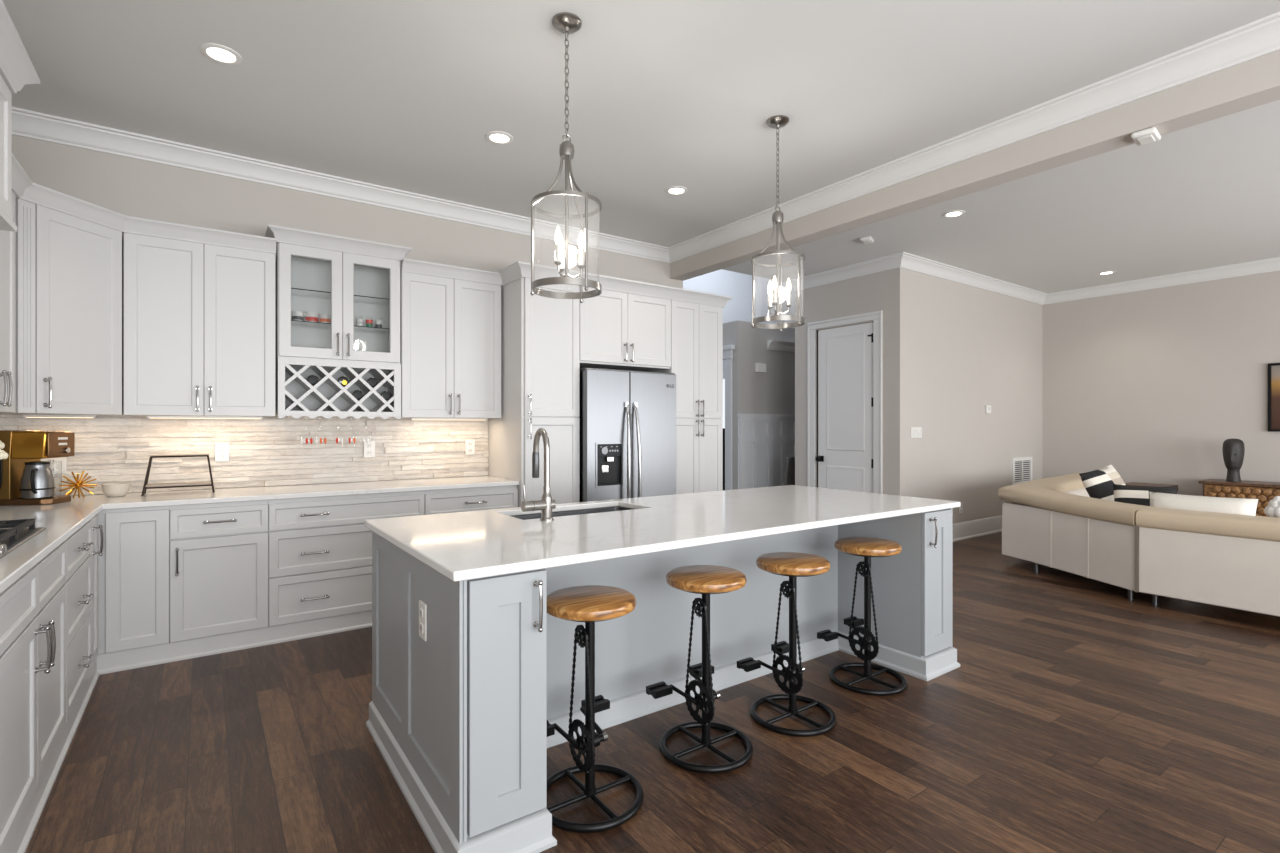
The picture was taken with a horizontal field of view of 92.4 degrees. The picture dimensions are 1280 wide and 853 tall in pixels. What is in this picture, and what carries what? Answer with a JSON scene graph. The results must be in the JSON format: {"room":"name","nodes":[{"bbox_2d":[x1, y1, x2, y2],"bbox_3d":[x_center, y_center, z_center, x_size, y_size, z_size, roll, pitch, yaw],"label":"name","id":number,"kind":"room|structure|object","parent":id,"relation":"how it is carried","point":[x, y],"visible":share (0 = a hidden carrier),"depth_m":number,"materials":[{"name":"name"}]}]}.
{"room":"kitchen","nodes":[
{"label":"kitchen","id":0,"kind":"room"},
{"bbox_2d":[0,135,682,495],"bbox_3d":[-1.703,-0.240,5.003,5.180,3.140,0.150,0,0,-35],"label":"wall","id":1,"kind":"structure","parent":0,"point":[127,186],"depth_m":4.28,"materials":[{"name":"paint"}]},
{"bbox_2d":[0,183,126,415],"bbox_3d":[-3.227,-0.642,3.341,0.710,1.149,0.735,0,0,-35],"label":"upper cabinet","id":2,"kind":"object","parent":1,"relation":"attached to","point":[69,249],"visible":0.97,"depth_m":3.28,"materials":[{"name":"grey wood"}]},
{"bbox_2d":[23,415,95,417],"bbox_3d":[-3.327,-0.058,3.525,0.300,0.016,0.040,0,0,-35],"label":"light","id":3,"kind":"object","parent":2,"relation":"attached to","point":[26,416],"visible":1,"depth_m":3.51,"materials":[{"name":"white plastic"}]},
{"bbox_2d":[26,417,73,417],"bbox_3d":[-3.327,-0.051,3.525,0.280,0.003,0.028,0,0,-35],"label":"diffuser","id":4,"kind":"object","parent":3,"relation":"attached to","point":[26,417],"depth_m":3.49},
{"bbox_2d":[123,216,276,416],"bbox_3d":[-2.777,-0.642,3.909,0.768,1.149,0.380,0,0,-35],"label":"upper cabinet","id":5,"kind":"object","parent":1,"relation":"attached to","point":[199,302],"visible":0.98,"depth_m":3.77,"materials":[{"name":"grey wood"}]},
{"bbox_2d":[147,416,262,418],"bbox_3d":[-2.764,-0.058,3.924,0.600,0.016,0.040,0,0,-35],"label":"light","id":6,"kind":"object","parent":5,"relation":"attached to","point":[174,417],"visible":1,"depth_m":3.91,"materials":[{"name":"white plastic"}]},
{"bbox_2d":[174,418,232,418],"bbox_3d":[-2.764,-0.051,3.924,0.580,0.003,0.028,0,0,-35],"label":"diffuser","id":7,"kind":"object","parent":6,"relation":"attached to","point":[174,418],"depth_m":3.90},
{"bbox_2d":[0,415,488,495],"bbox_3d":[-2.523,0.172,4.311,3.042,0.482,0.027,0,0,-35],"label":"backsplash","id":8,"kind":"structure","parent":1,"relation":"attached to","point":[437,441],"depth_m":4.25,"materials":[{"name":"stone"}]},
{"bbox_2d":[41,457,65,473],"bbox_3d":[-3.470,0.230,3.623,0.125,0.100,0.011,0,0,-35],"label":"power outlet","id":9,"kind":"object","parent":8,"relation":"attached to","point":[58,465],"visible":0.55,"depth_m":3.64,"materials":[{"name":"white plastic"}]},
{"bbox_2d":[48,458,55,463],"bbox_3d":[-3.469,0.204,3.621,0.034,0.032,0.004,0,0,-35],"label":"socket","id":10,"kind":"object","parent":9,"relation":"attached to","point":[52,460],"depth_m":3.62,"materials":[{"name":"white plastic"}]},
{"bbox_2d":[215,442,228,460],"bbox_3d":[-2.794,0.170,4.104,0.078,0.125,0.011,0,0,-35],"label":"power outlet","id":11,"kind":"object","parent":8,"relation":"attached to","point":[221,449],"visible":1,"depth_m":4.10,"materials":[{"name":"white plastic"}]},
{"bbox_2d":[364,441,374,456],"bbox_3d":[-2.044,0.170,4.637,0.078,0.125,0.011,0,0,-35],"label":"power outlet","id":12,"kind":"object","parent":8,"relation":"attached to","point":[369,451],"visible":0.99,"depth_m":4.63,"materials":[{"name":"white plastic"}]},
{"bbox_2d":[465,439,474,454],"bbox_3d":[-1.408,0.170,5.089,0.078,0.125,0.011,0,0,-35],"label":"power outlet","id":13,"kind":"object","parent":8,"relation":"attached to","point":[469,443],"visible":1,"depth_m":5.09,"materials":[{"name":"white plastic"}]},
{"bbox_2d":[264,224,411,363],"bbox_3d":[-2.132,-0.880,4.355,0.895,0.840,0.370,0,0,-35],"label":"upper cabinet","id":14,"kind":"object","parent":1,"relation":"attached to","point":[347,279],"visible":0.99,"depth_m":4.35,"materials":[{"name":"grey wood"}]},
{"bbox_2d":[292,311,306,323],"bbox_3d":[-2.363,-0.754,4.252,0.074,0.075,0.091,0,0,21],"label":"mug","id":15,"kind":"object","parent":14,"relation":"on","point":[296,315],"visible":0.87,"depth_m":4.22,"materials":[{"name":"white ceramic"}]},
{"bbox_2d":[305,311,319,324],"bbox_3d":[-2.302,-0.759,4.319,0.086,0.085,0.100,0,0,18],"label":"mug","id":16,"kind":"object","parent":14,"relation":"on","point":[312,316],"visible":0.74,"depth_m":4.28,"materials":[{"name":"white ceramic"}]},
{"bbox_2d":[320,314,330,325],"bbox_3d":[-2.213,-0.751,4.334,0.074,0.070,0.091,0,0,21],"label":"mug","id":17,"kind":"object","parent":14,"relation":"on","point":[324,318],"visible":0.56,"depth_m":4.30,"materials":[{"name":"white ceramic"}]},
{"bbox_2d":[274,357,400,418],"bbox_3d":[-2.149,-0.257,4.380,0.775,0.402,0.310,0,0,-35],"label":"wine rack","id":18,"kind":"object","parent":14,"relation":"attached to","point":[295,397],"visible":0.98,"depth_m":4.34,"materials":[{"name":"wood"}]},
{"bbox_2d":[301,418,312,443],"bbox_3d":[-2.298,0.042,4.226,0.084,0.201,0.092,0,0,-35],"label":"wine glass","id":19,"kind":"object","parent":18,"relation":"hanging from","point":[311,439],"visible":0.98,"depth_m":4.19,"materials":[{"name":"clear glass"}]},
{"bbox_2d":[304,375,318,385],"bbox_3d":[-2.295,-0.316,4.272,0.073,0.073,0.253,0,0,-35],"label":"wine bottle","id":20,"kind":"object","parent":18,"relation":"in","point":[312,379],"visible":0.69,"depth_m":4.17,"materials":[{"name":"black glass"}]},
{"bbox_2d":[315,418,326,443],"bbox_3d":[-2.228,0.042,4.276,0.084,0.201,0.092,0,0,-35],"label":"wine glass","id":21,"kind":"object","parent":18,"relation":"hanging from","point":[325,440],"visible":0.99,"depth_m":4.24,"materials":[{"name":"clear glass"}]},
{"bbox_2d":[335,376,348,386],"bbox_3d":[-2.140,-0.316,4.381,0.073,0.073,0.254,0,0,-35],"label":"wine bottle","id":22,"kind":"object","parent":18,"relation":"in","point":[342,380],"visible":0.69,"depth_m":4.28,"materials":[{"name":"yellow glass"}]},
{"bbox_2d":[349,390,362,399],"bbox_3d":[-2.063,-0.223,4.437,0.073,0.073,0.253,0,0,-35],"label":"wine bottle","id":23,"kind":"object","parent":18,"relation":"in","point":[357,394],"visible":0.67,"depth_m":4.33,"materials":[{"name":"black glass"}]},
{"bbox_2d":[364,377,377,387],"bbox_3d":[-1.985,-0.316,4.492,0.073,0.073,0.253,0,0,-35],"label":"wine bottle","id":24,"kind":"object","parent":18,"relation":"in","point":[372,382],"visible":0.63,"depth_m":4.39,"materials":[{"name":"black glass"}]},
{"bbox_2d":[378,391,390,400],"bbox_3d":[-1.908,-0.223,4.547,0.073,0.073,0.253,0,0,-35],"label":"wine bottle","id":25,"kind":"object","parent":18,"relation":"in","point":[386,395],"visible":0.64,"depth_m":4.45,"materials":[{"name":"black glass"}]},
{"bbox_2d":[356,319,362,326],"bbox_3d":[-2.031,-0.759,4.446,0.049,0.085,0.048,0,0,-35],"label":"tumbler","id":26,"kind":"object","parent":14,"relation":"on","point":[359,322],"visible":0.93,"depth_m":4.43,"materials":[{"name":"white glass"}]},
{"bbox_2d":[366,320,372,327],"bbox_3d":[-1.978,-0.759,4.483,0.049,0.085,0.048,0,0,-35],"label":"tumbler","id":27,"kind":"object","parent":14,"relation":"on","point":[369,323],"visible":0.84,"depth_m":4.47,"materials":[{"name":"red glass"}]},
{"bbox_2d":[375,320,381,328],"bbox_3d":[-1.925,-0.759,4.521,0.049,0.085,0.048,0,0,-35],"label":"tumbler","id":28,"kind":"object","parent":14,"relation":"on","point":[378,323],"visible":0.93,"depth_m":4.50,"materials":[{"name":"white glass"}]},
{"bbox_2d":[400,258,501,417],"bbox_3d":[-1.503,-0.642,4.814,0.772,1.149,0.380,0,0,-35],"label":"upper cabinet","id":29,"kind":"object","parent":1,"relation":"attached to","point":[450,316],"visible":1,"depth_m":4.68,"materials":[{"name":"grey wood"}]},
{"bbox_2d":[410,418,487,419],"bbox_3d":[-1.493,-0.058,4.828,0.600,0.016,0.040,0,0,-35],"label":"light","id":30,"kind":"object","parent":29,"relation":"attached to","point":[410,418],"visible":1,"depth_m":4.80,"materials":[{"name":"white plastic"}]},
{"bbox_2d":[580,272,675,371],"bbox_3d":[-0.282,-0.871,5.455,0.935,0.712,0.750,0,0,-35],"label":"upper cabinet","id":31,"kind":"object","parent":1,"relation":"attached to","point":[627,326],"visible":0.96,"depth_m":5.19,"materials":[{"name":"grey wood"}]},
{"bbox_2d":[12,12,1279,262],"bbox_3d":[0.526,-1.748,1.717,5.006,0.125,7.790,0,0,-35],"label":"trim","id":32,"kind":"structure","parent":1,"relation":"attached to","point":[1261,37],"depth_m":3.95,"materials":[{"name":"wood"}]},
{"bbox_2d":[2,0,1279,293],"bbox_3d":[2.186,-1.860,4.191,10.980,0.100,10.500,0,0,-35],"label":"ceiling","id":33,"kind":"structure","parent":0,"point":[405,95],"depth_m":3.45,"materials":[{"name":"paint"}]},
{"bbox_2d":[200,43,241,64],"bbox_3d":[-2.034,-1.806,2.983,0.170,0.008,0.170,0,0,-35],"label":"recessed light","id":34,"kind":"object","parent":33,"relation":"in","point":[222,54],"visible":1,"depth_m":2.98,"materials":[{"name":"white plastic"}]},
{"bbox_2d":[485,131,512,143],"bbox_3d":[-0.881,-1.806,3.846,0.170,0.008,0.170,0,0,-35],"label":"recessed light","id":35,"kind":"object","parent":33,"relation":"in","point":[497,137],"visible":1,"depth_m":3.84,"materials":[{"name":"white plastic"}]},
{"bbox_2d":[530,12,601,302],"bbox_3d":[-0.327,-1.196,2.747,0.312,1.228,0.316,0,0,-35],"label":"pendant lantern","id":36,"kind":"object","parent":33,"relation":"hanging from","point":[566,23],"visible":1,"depth_m":2.74,"materials":[{"name":"silver metal"}]},
{"bbox_2d":[665,186,687,194],"bbox_3d":[0.280,-1.806,4.707,0.170,0.008,0.170,0,0,-35],"label":"recessed light","id":37,"kind":"object","parent":33,"relation":"in","point":[674,190],"visible":1,"depth_m":4.70,"materials":[{"name":"white plastic"}]},
{"bbox_2d":[751,115,804,331],"bbox_3d":[0.817,-1.196,3.633,0.312,1.228,0.316,0,0,-35],"label":"pendant lantern","id":38,"kind":"object","parent":33,"relation":"hanging from","point":[778,121],"visible":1,"depth_m":3.62,"materials":[{"name":"silver metal"}]},
{"bbox_2d":[860,236,873,243],"bbox_3d":[2.188,-1.792,5.916,0.100,0.036,0.150,0,0,32],"label":"smoke detector","id":39,"kind":"object","parent":33,"relation":"attached to","point":[865,240],"visible":1,"depth_m":5.88,"materials":[{"name":"white plastic"}]},
{"bbox_2d":[943,210,964,217],"bbox_3d":[2.669,-1.806,5.221,0.170,0.008,0.170,0,0,-35],"label":"recessed light","id":40,"kind":"object","parent":33,"relation":"in","point":[955,213],"visible":1,"depth_m":5.21,"materials":[{"name":"white plastic"}]},
{"bbox_2d":[670,50,1279,280],"bbox_3d":[2.666,-1.669,3.176,0.174,0.283,7.890,0,0,-35],"label":"beam","id":41,"kind":"structure","parent":33,"relation":"attached to","point":[1255,82],"depth_m":3.58,"materials":[{"name":"paint"}]},
{"bbox_2d":[1131,127,1160,145],"bbox_3d":[2.639,-1.508,3.200,0.150,0.036,0.100,0,0,-41],"label":"smoke detector","id":42,"kind":"object","parent":41,"relation":"attached to","point":[1149,135],"visible":1,"depth_m":3.17,"materials":[{"name":"white plastic"}]},
{"bbox_2d":[1098,271,1115,274],"bbox_3d":[5.489,-1.806,7.226,0.170,0.008,0.170,0,0,-35],"label":"recessed light","id":43,"kind":"object","parent":33,"relation":"in","point":[1105,272],"visible":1,"depth_m":7.20,"materials":[{"name":"white plastic"}]},
{"bbox_2d":[25,532,1279,852],"bbox_3d":[1.926,1.370,4.558,10.980,0.080,11.400,0,0,-35],"label":"floor","id":44,"kind":"structure","parent":0,"point":[1076,715],"depth_m":2.47,"materials":[{"name":"brown wood"}]},
{"bbox_2d":[0,542,68,852],"bbox_3d":[-2.267,0.888,1.904,0.650,0.884,1.130,0,0,-35],"label":"base cabinet","id":45,"kind":"object","parent":44,"relation":"on","point":[33,749],"visible":1,"depth_m":2.03,"materials":[{"name":"grey wood"}]},
{"bbox_2d":[0,476,518,592],"bbox_3d":[-1.734,0.431,3.212,3.030,0.030,2.675,0,0,-35],"label":"countertop","id":46,"kind":"structure","parent":45,"relation":"on","point":[60,521],"depth_m":3.49,"materials":[{"name":"white stone"}]},
{"bbox_2d":[0,440,7,458],"bbox_3d":[-3.260,0.225,3.027,0.188,0.382,0.198,0,0,41],"label":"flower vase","id":47,"kind":"object","parent":46,"relation":"on","point":[3,455],"visible":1,"depth_m":3.06,"materials":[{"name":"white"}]},
{"bbox_2d":[0,519,45,557],"bbox_3d":[-2.324,0.391,1.964,0.477,0.050,0.935,0,0,-35],"label":"gas cooktop","id":48,"kind":"object","parent":46,"relation":"in","point":[18,533],"visible":1,"depth_m":2.24,"materials":[{"name":"silver metal"}]},
{"bbox_2d":[0,430,74,505],"bbox_3d":[-3.286,0.218,3.325,0.311,0.395,0.202,0,0,-7],"label":"coffee maker","id":49,"kind":"object","parent":46,"relation":"on","point":[21,446],"visible":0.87,"depth_m":3.25,"materials":[{"name":"brown metal"}]},
{"bbox_2d":[19,461,55,498],"bbox_3d":[-3.232,0.285,3.273,0.142,0.195,0.191,0,0,-7],"label":"coffee carafe","id":50,"kind":"object","parent":49,"relation":"on","point":[37,481],"visible":1,"depth_m":3.25,"materials":[{"name":"silver metal"}]},
{"bbox_2d":[59,471,96,497],"bbox_3d":[-3.240,0.335,3.542,0.165,0.159,0.166,0,0,-35],"label":"starburst ornament","id":51,"kind":"object","parent":46,"relation":"on","point":[79,482],"visible":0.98,"depth_m":3.54,"materials":[{"name":"gold metal"}]},
{"bbox_2d":[101,483,129,496],"bbox_3d":[-3.115,0.378,3.650,0.134,0.075,0.134,0,0,-35],"label":"bowl","id":52,"kind":"object","parent":46,"relation":"on","point":[109,489],"visible":1,"depth_m":3.61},
{"bbox_2d":[141,453,214,495],"bbox_3d":[-2.866,0.293,3.821,0.360,0.244,0.181,0,0,-35],"label":"wire stand","id":53,"kind":"object","parent":46,"relation":"on","point":[210,483],"visible":1,"depth_m":3.78,"materials":[{"name":"brown metal"}]},
{"bbox_2d":[64,520,93,746],"bbox_3d":[-2.800,0.888,2.654,0.650,0.884,0.710,0,0,-35],"label":"base cabinet","id":54,"kind":"object","parent":44,"relation":"on","point":[79,656],"visible":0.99,"depth_m":2.78,"materials":[{"name":"grey wood"}]},
{"bbox_2d":[90,514,103,686],"bbox_3d":[-3.069,0.888,3.033,0.650,0.884,0.220,0,0,-35],"label":"base cabinet","id":55,"kind":"object","parent":44,"relation":"on","point":[94,674],"visible":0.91,"depth_m":3.22,"materials":[{"name":"grey wood"}]},
{"bbox_2d":[96,506,169,674],"bbox_3d":[-2.963,0.888,3.620,0.322,0.884,0.616,0,0,-35],"label":"base cabinet","id":56,"kind":"object","parent":44,"relation":"on","point":[134,564],"visible":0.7,"depth_m":3.38,"materials":[{"name":"wood"}]},
{"bbox_2d":[169,500,268,661],"bbox_3d":[-2.626,0.888,3.838,0.480,0.884,0.650,0,0,-35],"label":"base cabinet","id":57,"kind":"object","parent":44,"relation":"on","point":[219,551],"visible":0.99,"depth_m":3.60,"materials":[{"name":"grey wood"}]},
{"bbox_2d":[268,491,424,644],"bbox_3d":[-2.049,0.888,4.249,0.937,0.884,0.650,0,0,-35],"label":"base cabinet","id":58,"kind":"object","parent":44,"relation":"on","point":[320,548],"visible":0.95,"depth_m":3.92,"materials":[{"name":"grey wood"}]},
{"bbox_2d":[424,485,517,514],"bbox_3d":[-1.381,0.888,4.723,0.700,0.884,0.650,0,0,-35],"label":"drawer","id":59,"kind":"object","parent":44,"relation":"on","point":[496,497],"visible":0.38,"depth_m":4.48,"materials":[{"name":"grey wood"}]},
{"bbox_2d":[488,261,583,506],"bbox_3d":[-0.892,0.051,5.022,0.562,2.557,0.750,0,0,-35],"label":"tall cabinet","id":60,"kind":"object","parent":44,"relation":"on","point":[540,335],"visible":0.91,"depth_m":4.79,"materials":[{"name":"wood"}]},
{"bbox_2d":[547,585,643,832],"bbox_3d":[-0.183,0.967,2.197,0.383,0.725,0.400,0,0,-35],"label":"bar stool","id":61,"kind":"object","parent":44,"relation":"on","point":[589,604],"visible":0.97,"depth_m":2.17,"materials":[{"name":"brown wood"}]},
{"bbox_2d":[579,368,675,501],"bbox_3d":[-0.248,0.420,5.407,0.910,1.780,0.838,0,0,-35],"label":"refrigerator","id":62,"kind":"object","parent":44,"relation":"on","point":[627,417],"visible":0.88,"depth_m":5.07,"materials":[{"name":"metal"}]},
{"bbox_2d":[366,508,959,852],"bbox_3d":[0.283,0.888,3.058,2.828,0.883,1.202,0,0,-35],"label":"kitchen island","id":63,"kind":"object","parent":44,"relation":"on","point":[458,717],"visible":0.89,"depth_m":2.60,"materials":[{"name":"grey wood"}]},
{"bbox_2d":[419,600,426,640],"bbox_3d":[-0.752,0.670,2.121,0.011,0.125,0.075,0,0,-35],"label":"power outlet","id":64,"kind":"object","parent":63,"relation":"attached to","point":[422,606],"visible":1,"depth_m":2.11,"materials":[{"name":"white plastic"}]},
{"bbox_2d":[364,485,960,581],"bbox_3d":[0.273,0.431,3.069,2.835,0.030,1.203,0,0,-35],"label":"island countertop","id":65,"kind":"structure","parent":63,"relation":"on","point":[460,546],"depth_m":2.61,"materials":[{"name":"white stone"}]},
{"bbox_2d":[521,428,555,520],"bbox_3d":[-0.476,0.211,2.750,0.151,0.409,0.158,0,0,-35],"label":"faucet","id":66,"kind":"object","parent":65,"relation":"on","point":[546,504],"visible":1,"depth_m":2.72,"materials":[{"name":"silver metal"}]},
{"bbox_2d":[512,506,632,519],"bbox_3d":[-0.320,0.567,3.082,0.750,0.240,0.356,0,0,-35],"label":"sink","id":67,"kind":"object","parent":65,"relation":"in","point":[618,508],"visible":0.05,"depth_m":3.26,"materials":[{"name":"silver metal"}]},
{"bbox_2d":[649,288,732,493],"bbox_3d":[0.381,0.051,5.926,0.690,2.557,0.750,0,0,-35],"label":"tall cabinet","id":68,"kind":"object","parent":44,"relation":"on","point":[696,316],"visible":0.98,"depth_m":5.65,"materials":[{"name":"white wood"}]},
{"bbox_2d":[646,565,752,773],"bbox_3d":[0.267,0.967,2.540,0.383,0.725,0.400,0,0,-35],"label":"bar stool","id":69,"kind":"object","parent":44,"relation":"on","point":[705,580],"visible":1,"depth_m":2.51,"materials":[{"name":"black metal"}]},
{"bbox_2d":[723,428,724,489],"bbox_3d":[1.331,0.640,9.736,1.190,1.220,0.370,0,0,-35],"label":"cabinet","id":70,"kind":"object","parent":44,"relation":"on","point":[723,428],"visible":0.02,"depth_m":9.49,"materials":[{"name":"black wood"}]},
{"bbox_2d":[737,552,836,736],"bbox_3d":[0.694,0.967,2.818,0.383,0.725,0.400,0,0,-35],"label":"bar stool","id":71,"kind":"object","parent":44,"relation":"on","point":[794,565],"visible":1,"depth_m":2.79,"materials":[{"name":"black metal"}]},
{"bbox_2d":[784,457,794,484],"bbox_3d":[1.824,0.860,8.099,0.400,0.940,0.507,0,0,-44],"label":"dining chair","id":72,"kind":"object","parent":44,"relation":"on","point":[789,475],"visible":0.19,"depth_m":7.89,"materials":[{"name":"grey fabric"}]},
{"bbox_2d":[817,537,906,695],"bbox_3d":[1.185,0.967,3.218,0.383,0.725,0.400,0,0,-35],"label":"bar stool","id":73,"kind":"object","parent":44,"relation":"on","point":[866,547],"visible":1,"depth_m":3.19,"materials":[{"name":"black metal"}]},
{"bbox_2d":[998,473,1279,616],"bbox_3d":[5.194,0.943,4.995,2.994,0.775,3.925,0,0,-35],"label":"sectional sofa","id":74,"kind":"object","parent":44,"relation":"on","point":[1228,560],"visible":0.95,"depth_m":4.53,"materials":[{"name":"beige leather"}]},
{"bbox_2d":[1064,487,1089,496],"bbox_3d":[4.679,0.790,6.451,2.074,0.280,0.204,0,0,-42],"label":"cushion","id":75,"kind":"object","parent":74,"relation":"on","point":[1081,491],"depth_m":6.32,"materials":[{"name":"white fabric"}]},
{"bbox_2d":[1079,465,1125,500],"bbox_3d":[4.214,0.620,5.498,0.498,0.542,0.260,0,0,-18],"label":"throw pillow","id":76,"kind":"object","parent":74,"relation":"on","point":[1098,484],"visible":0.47,"depth_m":5.47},
{"bbox_2d":[1113,484,1176,505],"bbox_3d":[4.225,0.680,5.137,0.420,0.368,0.184,0,0,33],"label":"throw pillow","id":77,"kind":"object","parent":74,"relation":"on","point":[1138,495],"visible":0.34,"depth_m":5.14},
{"bbox_2d":[1149,492,1257,515],"bbox_3d":[4.218,0.695,4.629,0.208,0.349,0.620,0,0,-37],"label":"throw pillow","id":78,"kind":"object","parent":74,"relation":"on","point":[1243,506],"visible":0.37,"depth_m":4.57,"materials":[{"name":"beige fabric"}]},
{"bbox_2d":[1125,482,1177,491],"bbox_3d":[6.047,1.010,7.303,0.460,0.640,0.440,0,0,-35],"label":"end table","id":79,"kind":"object","parent":44,"relation":"on","point":[1131,483],"visible":0.08,"depth_m":7.30,"materials":[{"name":"brown wood"}]},
{"bbox_2d":[1198,479,1279,516],"bbox_3d":[6.931,0.965,6.140,0.497,0.730,1.940,0,0,-35],"label":"sideboard","id":80,"kind":"object","parent":44,"relation":"on","point":[1264,491],"visible":0.27,"depth_m":6.51,"materials":[{"name":"brown wood"}]},
{"bbox_2d":[1222,438,1244,481],"bbox_3d":[6.476,0.365,6.700,0.200,0.468,0.181,0,0,-9],"label":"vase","id":81,"kind":"object","parent":80,"relation":"on","point":[1233,449],"visible":1,"depth_m":6.65,"materials":[{"name":"grey ceramic"}]},
{"bbox_3d":[5.132,1.120,4.862,0.560,0.420,0.600,0,0,-35],"label":"coffee table","id":82,"kind":"object","parent":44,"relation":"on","visible":0},
{"bbox_2d":[1264,496,1279,517],"bbox_3d":[5.109,0.733,4.894,0.178,0.355,0.180,0,0,-14],"label":"vase","id":83,"kind":"object","parent":82,"relation":"on","point":[1273,508],"visible":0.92,"depth_m":4.89,"materials":[{"name":"ceramic"}]},
{"bbox_2d":[683,269,776,372],"bbox_3d":[0.636,-1.270,9.592,4.250,5.200,0.100,0,0,-35],"label":"wall","id":84,"kind":"structure","parent":0,"point":[738,286],"depth_m":10.23,"materials":[{"name":"paint"}]},
{"bbox_2d":[721,373,724,427],"bbox_3d":[1.232,-0.045,9.918,1.100,1.650,0.038,0,0,-35],"label":"window","id":85,"kind":"structure","parent":84,"relation":"in","point":[723,418],"depth_m":10.00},
{"bbox_2d":[723,321,794,489],"bbox_3d":[1.705,-0.040,9.677,2.410,2.740,2.000,0,0,-35],"label":"wall","id":86,"kind":"structure","parent":0,"point":[772,391],"depth_m":8.38,"materials":[{"name":"paint"}]},
{"bbox_2d":[723,345,734,489],"bbox_3d":[0.938,0.120,8.610,0.075,2.420,1.050,0,0,-35],"label":"trim","id":87,"kind":"structure","parent":86,"relation":"attached to","point":[727,349],"depth_m":8.25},
{"bbox_2d":[755,363,765,372],"bbox_3d":[1.648,-0.800,8.384,0.180,0.120,0.040,0,0,-35],"label":"door chime","id":88,"kind":"object","parent":86,"relation":"attached to","point":[759,367],"visible":1,"depth_m":8.35,"materials":[{"name":"white plastic"}]},
{"bbox_2d":[737,414,794,488],"bbox_3d":[2.294,0.580,8.838,2.422,1.500,0.050,0,0,-35],"label":"wainscoting","id":89,"kind":"structure","parent":86,"relation":"attached to","point":[765,441],"depth_m":8.44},
{"bbox_2d":[767,340,794,351],"bbox_3d":[2.542,-1.127,8.981,1.850,0.125,0.100,0,0,-35],"label":"trim","id":90,"kind":"structure","parent":86,"relation":"attached to","point":[778,345],"depth_m":8.58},
{"bbox_2d":[777,281,794,327],"bbox_3d":[3.237,-1.270,9.686,0.100,5.200,4.360,0,0,-35],"label":"wall","id":91,"kind":"structure","parent":0,"point":[784,291],"depth_m":10.60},
{"bbox_2d":[790,252,1279,304],"bbox_3d":[5.598,-1.748,5.401,3.565,0.125,7.920,0,0,-35],"label":"trim","id":92,"kind":"structure","parent":91,"relation":"attached to","point":[904,260],"depth_m":7.19,"materials":[{"name":"wood"}]},
{"bbox_2d":[795,267,906,495],"bbox_3d":[2.395,-0.240,7.115,0.130,3.140,1.416,0,0,-35],"label":"wall","id":93,"kind":"structure","parent":0,"point":[886,291],"depth_m":6.66,"materials":[{"name":"paint"}]},
{"bbox_2d":[816,322,872,492],"bbox_3d":[2.349,0.083,7.066,0.122,2.475,0.768,0,0,-35],"label":"door","id":94,"kind":"structure","parent":93,"relation":"in","point":[844,458],"depth_m":7.06,"materials":[{"name":"white wood"}]},
{"bbox_2d":[807,310,882,493],"bbox_3d":[2.388,0.035,7.101,0.158,2.590,1.003,0,0,-35],"label":"trim","id":95,"kind":"structure","parent":93,"relation":"attached to","point":[876,316],"depth_m":6.87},
{"bbox_2d":[907,269,1041,523],"bbox_3d":[4.241,-0.240,7.638,3.485,3.140,0.130,0,0,-35],"label":"wall","id":96,"kind":"structure","parent":0,"point":[970,348],"depth_m":7.32,"materials":[{"name":"paint"}]},
{"bbox_2d":[911,427,921,437],"bbox_3d":[2.997,0.066,6.666,0.196,0.110,0.011,0,0,-35],"label":"light switch","id":97,"kind":"object","parent":96,"relation":"attached to","point":[916,432],"visible":1,"depth_m":6.66,"materials":[{"name":"white plastic"}]},
{"bbox_2d":[953,515,1001,541],"bbox_3d":[5.980,1.230,4.925,3.493,0.200,6.700,0,0,-35],"label":"baseboard","id":98,"kind":"structure","parent":96,"relation":"attached to","point":[985,526],"depth_m":7.41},
{"bbox_2d":[985,405,990,413],"bbox_3d":[4.302,-0.210,7.584,0.110,0.100,0.027,0,0,-35],"label":"thermostat","id":99,"kind":"object","parent":96,"relation":"attached to","point":[987,407],"visible":1,"depth_m":7.56,"materials":[{"name":"white plastic"}]},
{"bbox_2d":[1012,457,1031,484],"bbox_3d":[5.065,0.588,8.133,0.560,0.360,0.015,0,0,-35],"label":"air vent","id":100,"kind":"object","parent":96,"relation":"in","point":[1021,466],"visible":0.97,"depth_m":8.13,"materials":[{"name":"white plastic"}]},
{"bbox_2d":[1042,271,1279,495],"bbox_3d":[7.551,-0.240,5.859,0.150,3.140,6.604,0,0,-35],"label":"wall","id":101,"kind":"structure","parent":0,"point":[1150,385],"depth_m":7.44,"materials":[{"name":"paint"}]},
{"bbox_2d":[1268,363,1279,431],"bbox_3d":[7.134,-0.315,6.284,0.035,0.740,1.000,0,0,-35],"label":"framed picture","id":102,"kind":"object","parent":101,"relation":"attached to","point":[1273,368],"visible":1,"depth_m":6.66,"materials":[{"name":"black plastic"}]},
{"bbox_3d":[-1.590,-0.240,0.244,0.150,3.140,8.040,0,0,-35],"label":"wall","id":103,"kind":"structure","parent":0,"visible":0},
{"bbox_2d":[0,154,32,412],"bbox_3d":[-2.946,-0.642,2.617,0.380,1.149,0.840,0,0,-35],"label":"upper cabinet","id":104,"kind":"object","parent":103,"relation":"attached to","point":[21,180],"visible":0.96,"depth_m":2.92,"materials":[{"name":"grey wood"}]},
{"bbox_2d":[0,0,39,231],"bbox_3d":[-2.365,-1.093,1.938,0.520,0.645,1.040,0,0,-35],"label":"upper cabinet","id":105,"kind":"object","parent":103,"relation":"attached to","point":[17,70],"visible":1,"depth_m":2.34,"materials":[{"name":"wood"}]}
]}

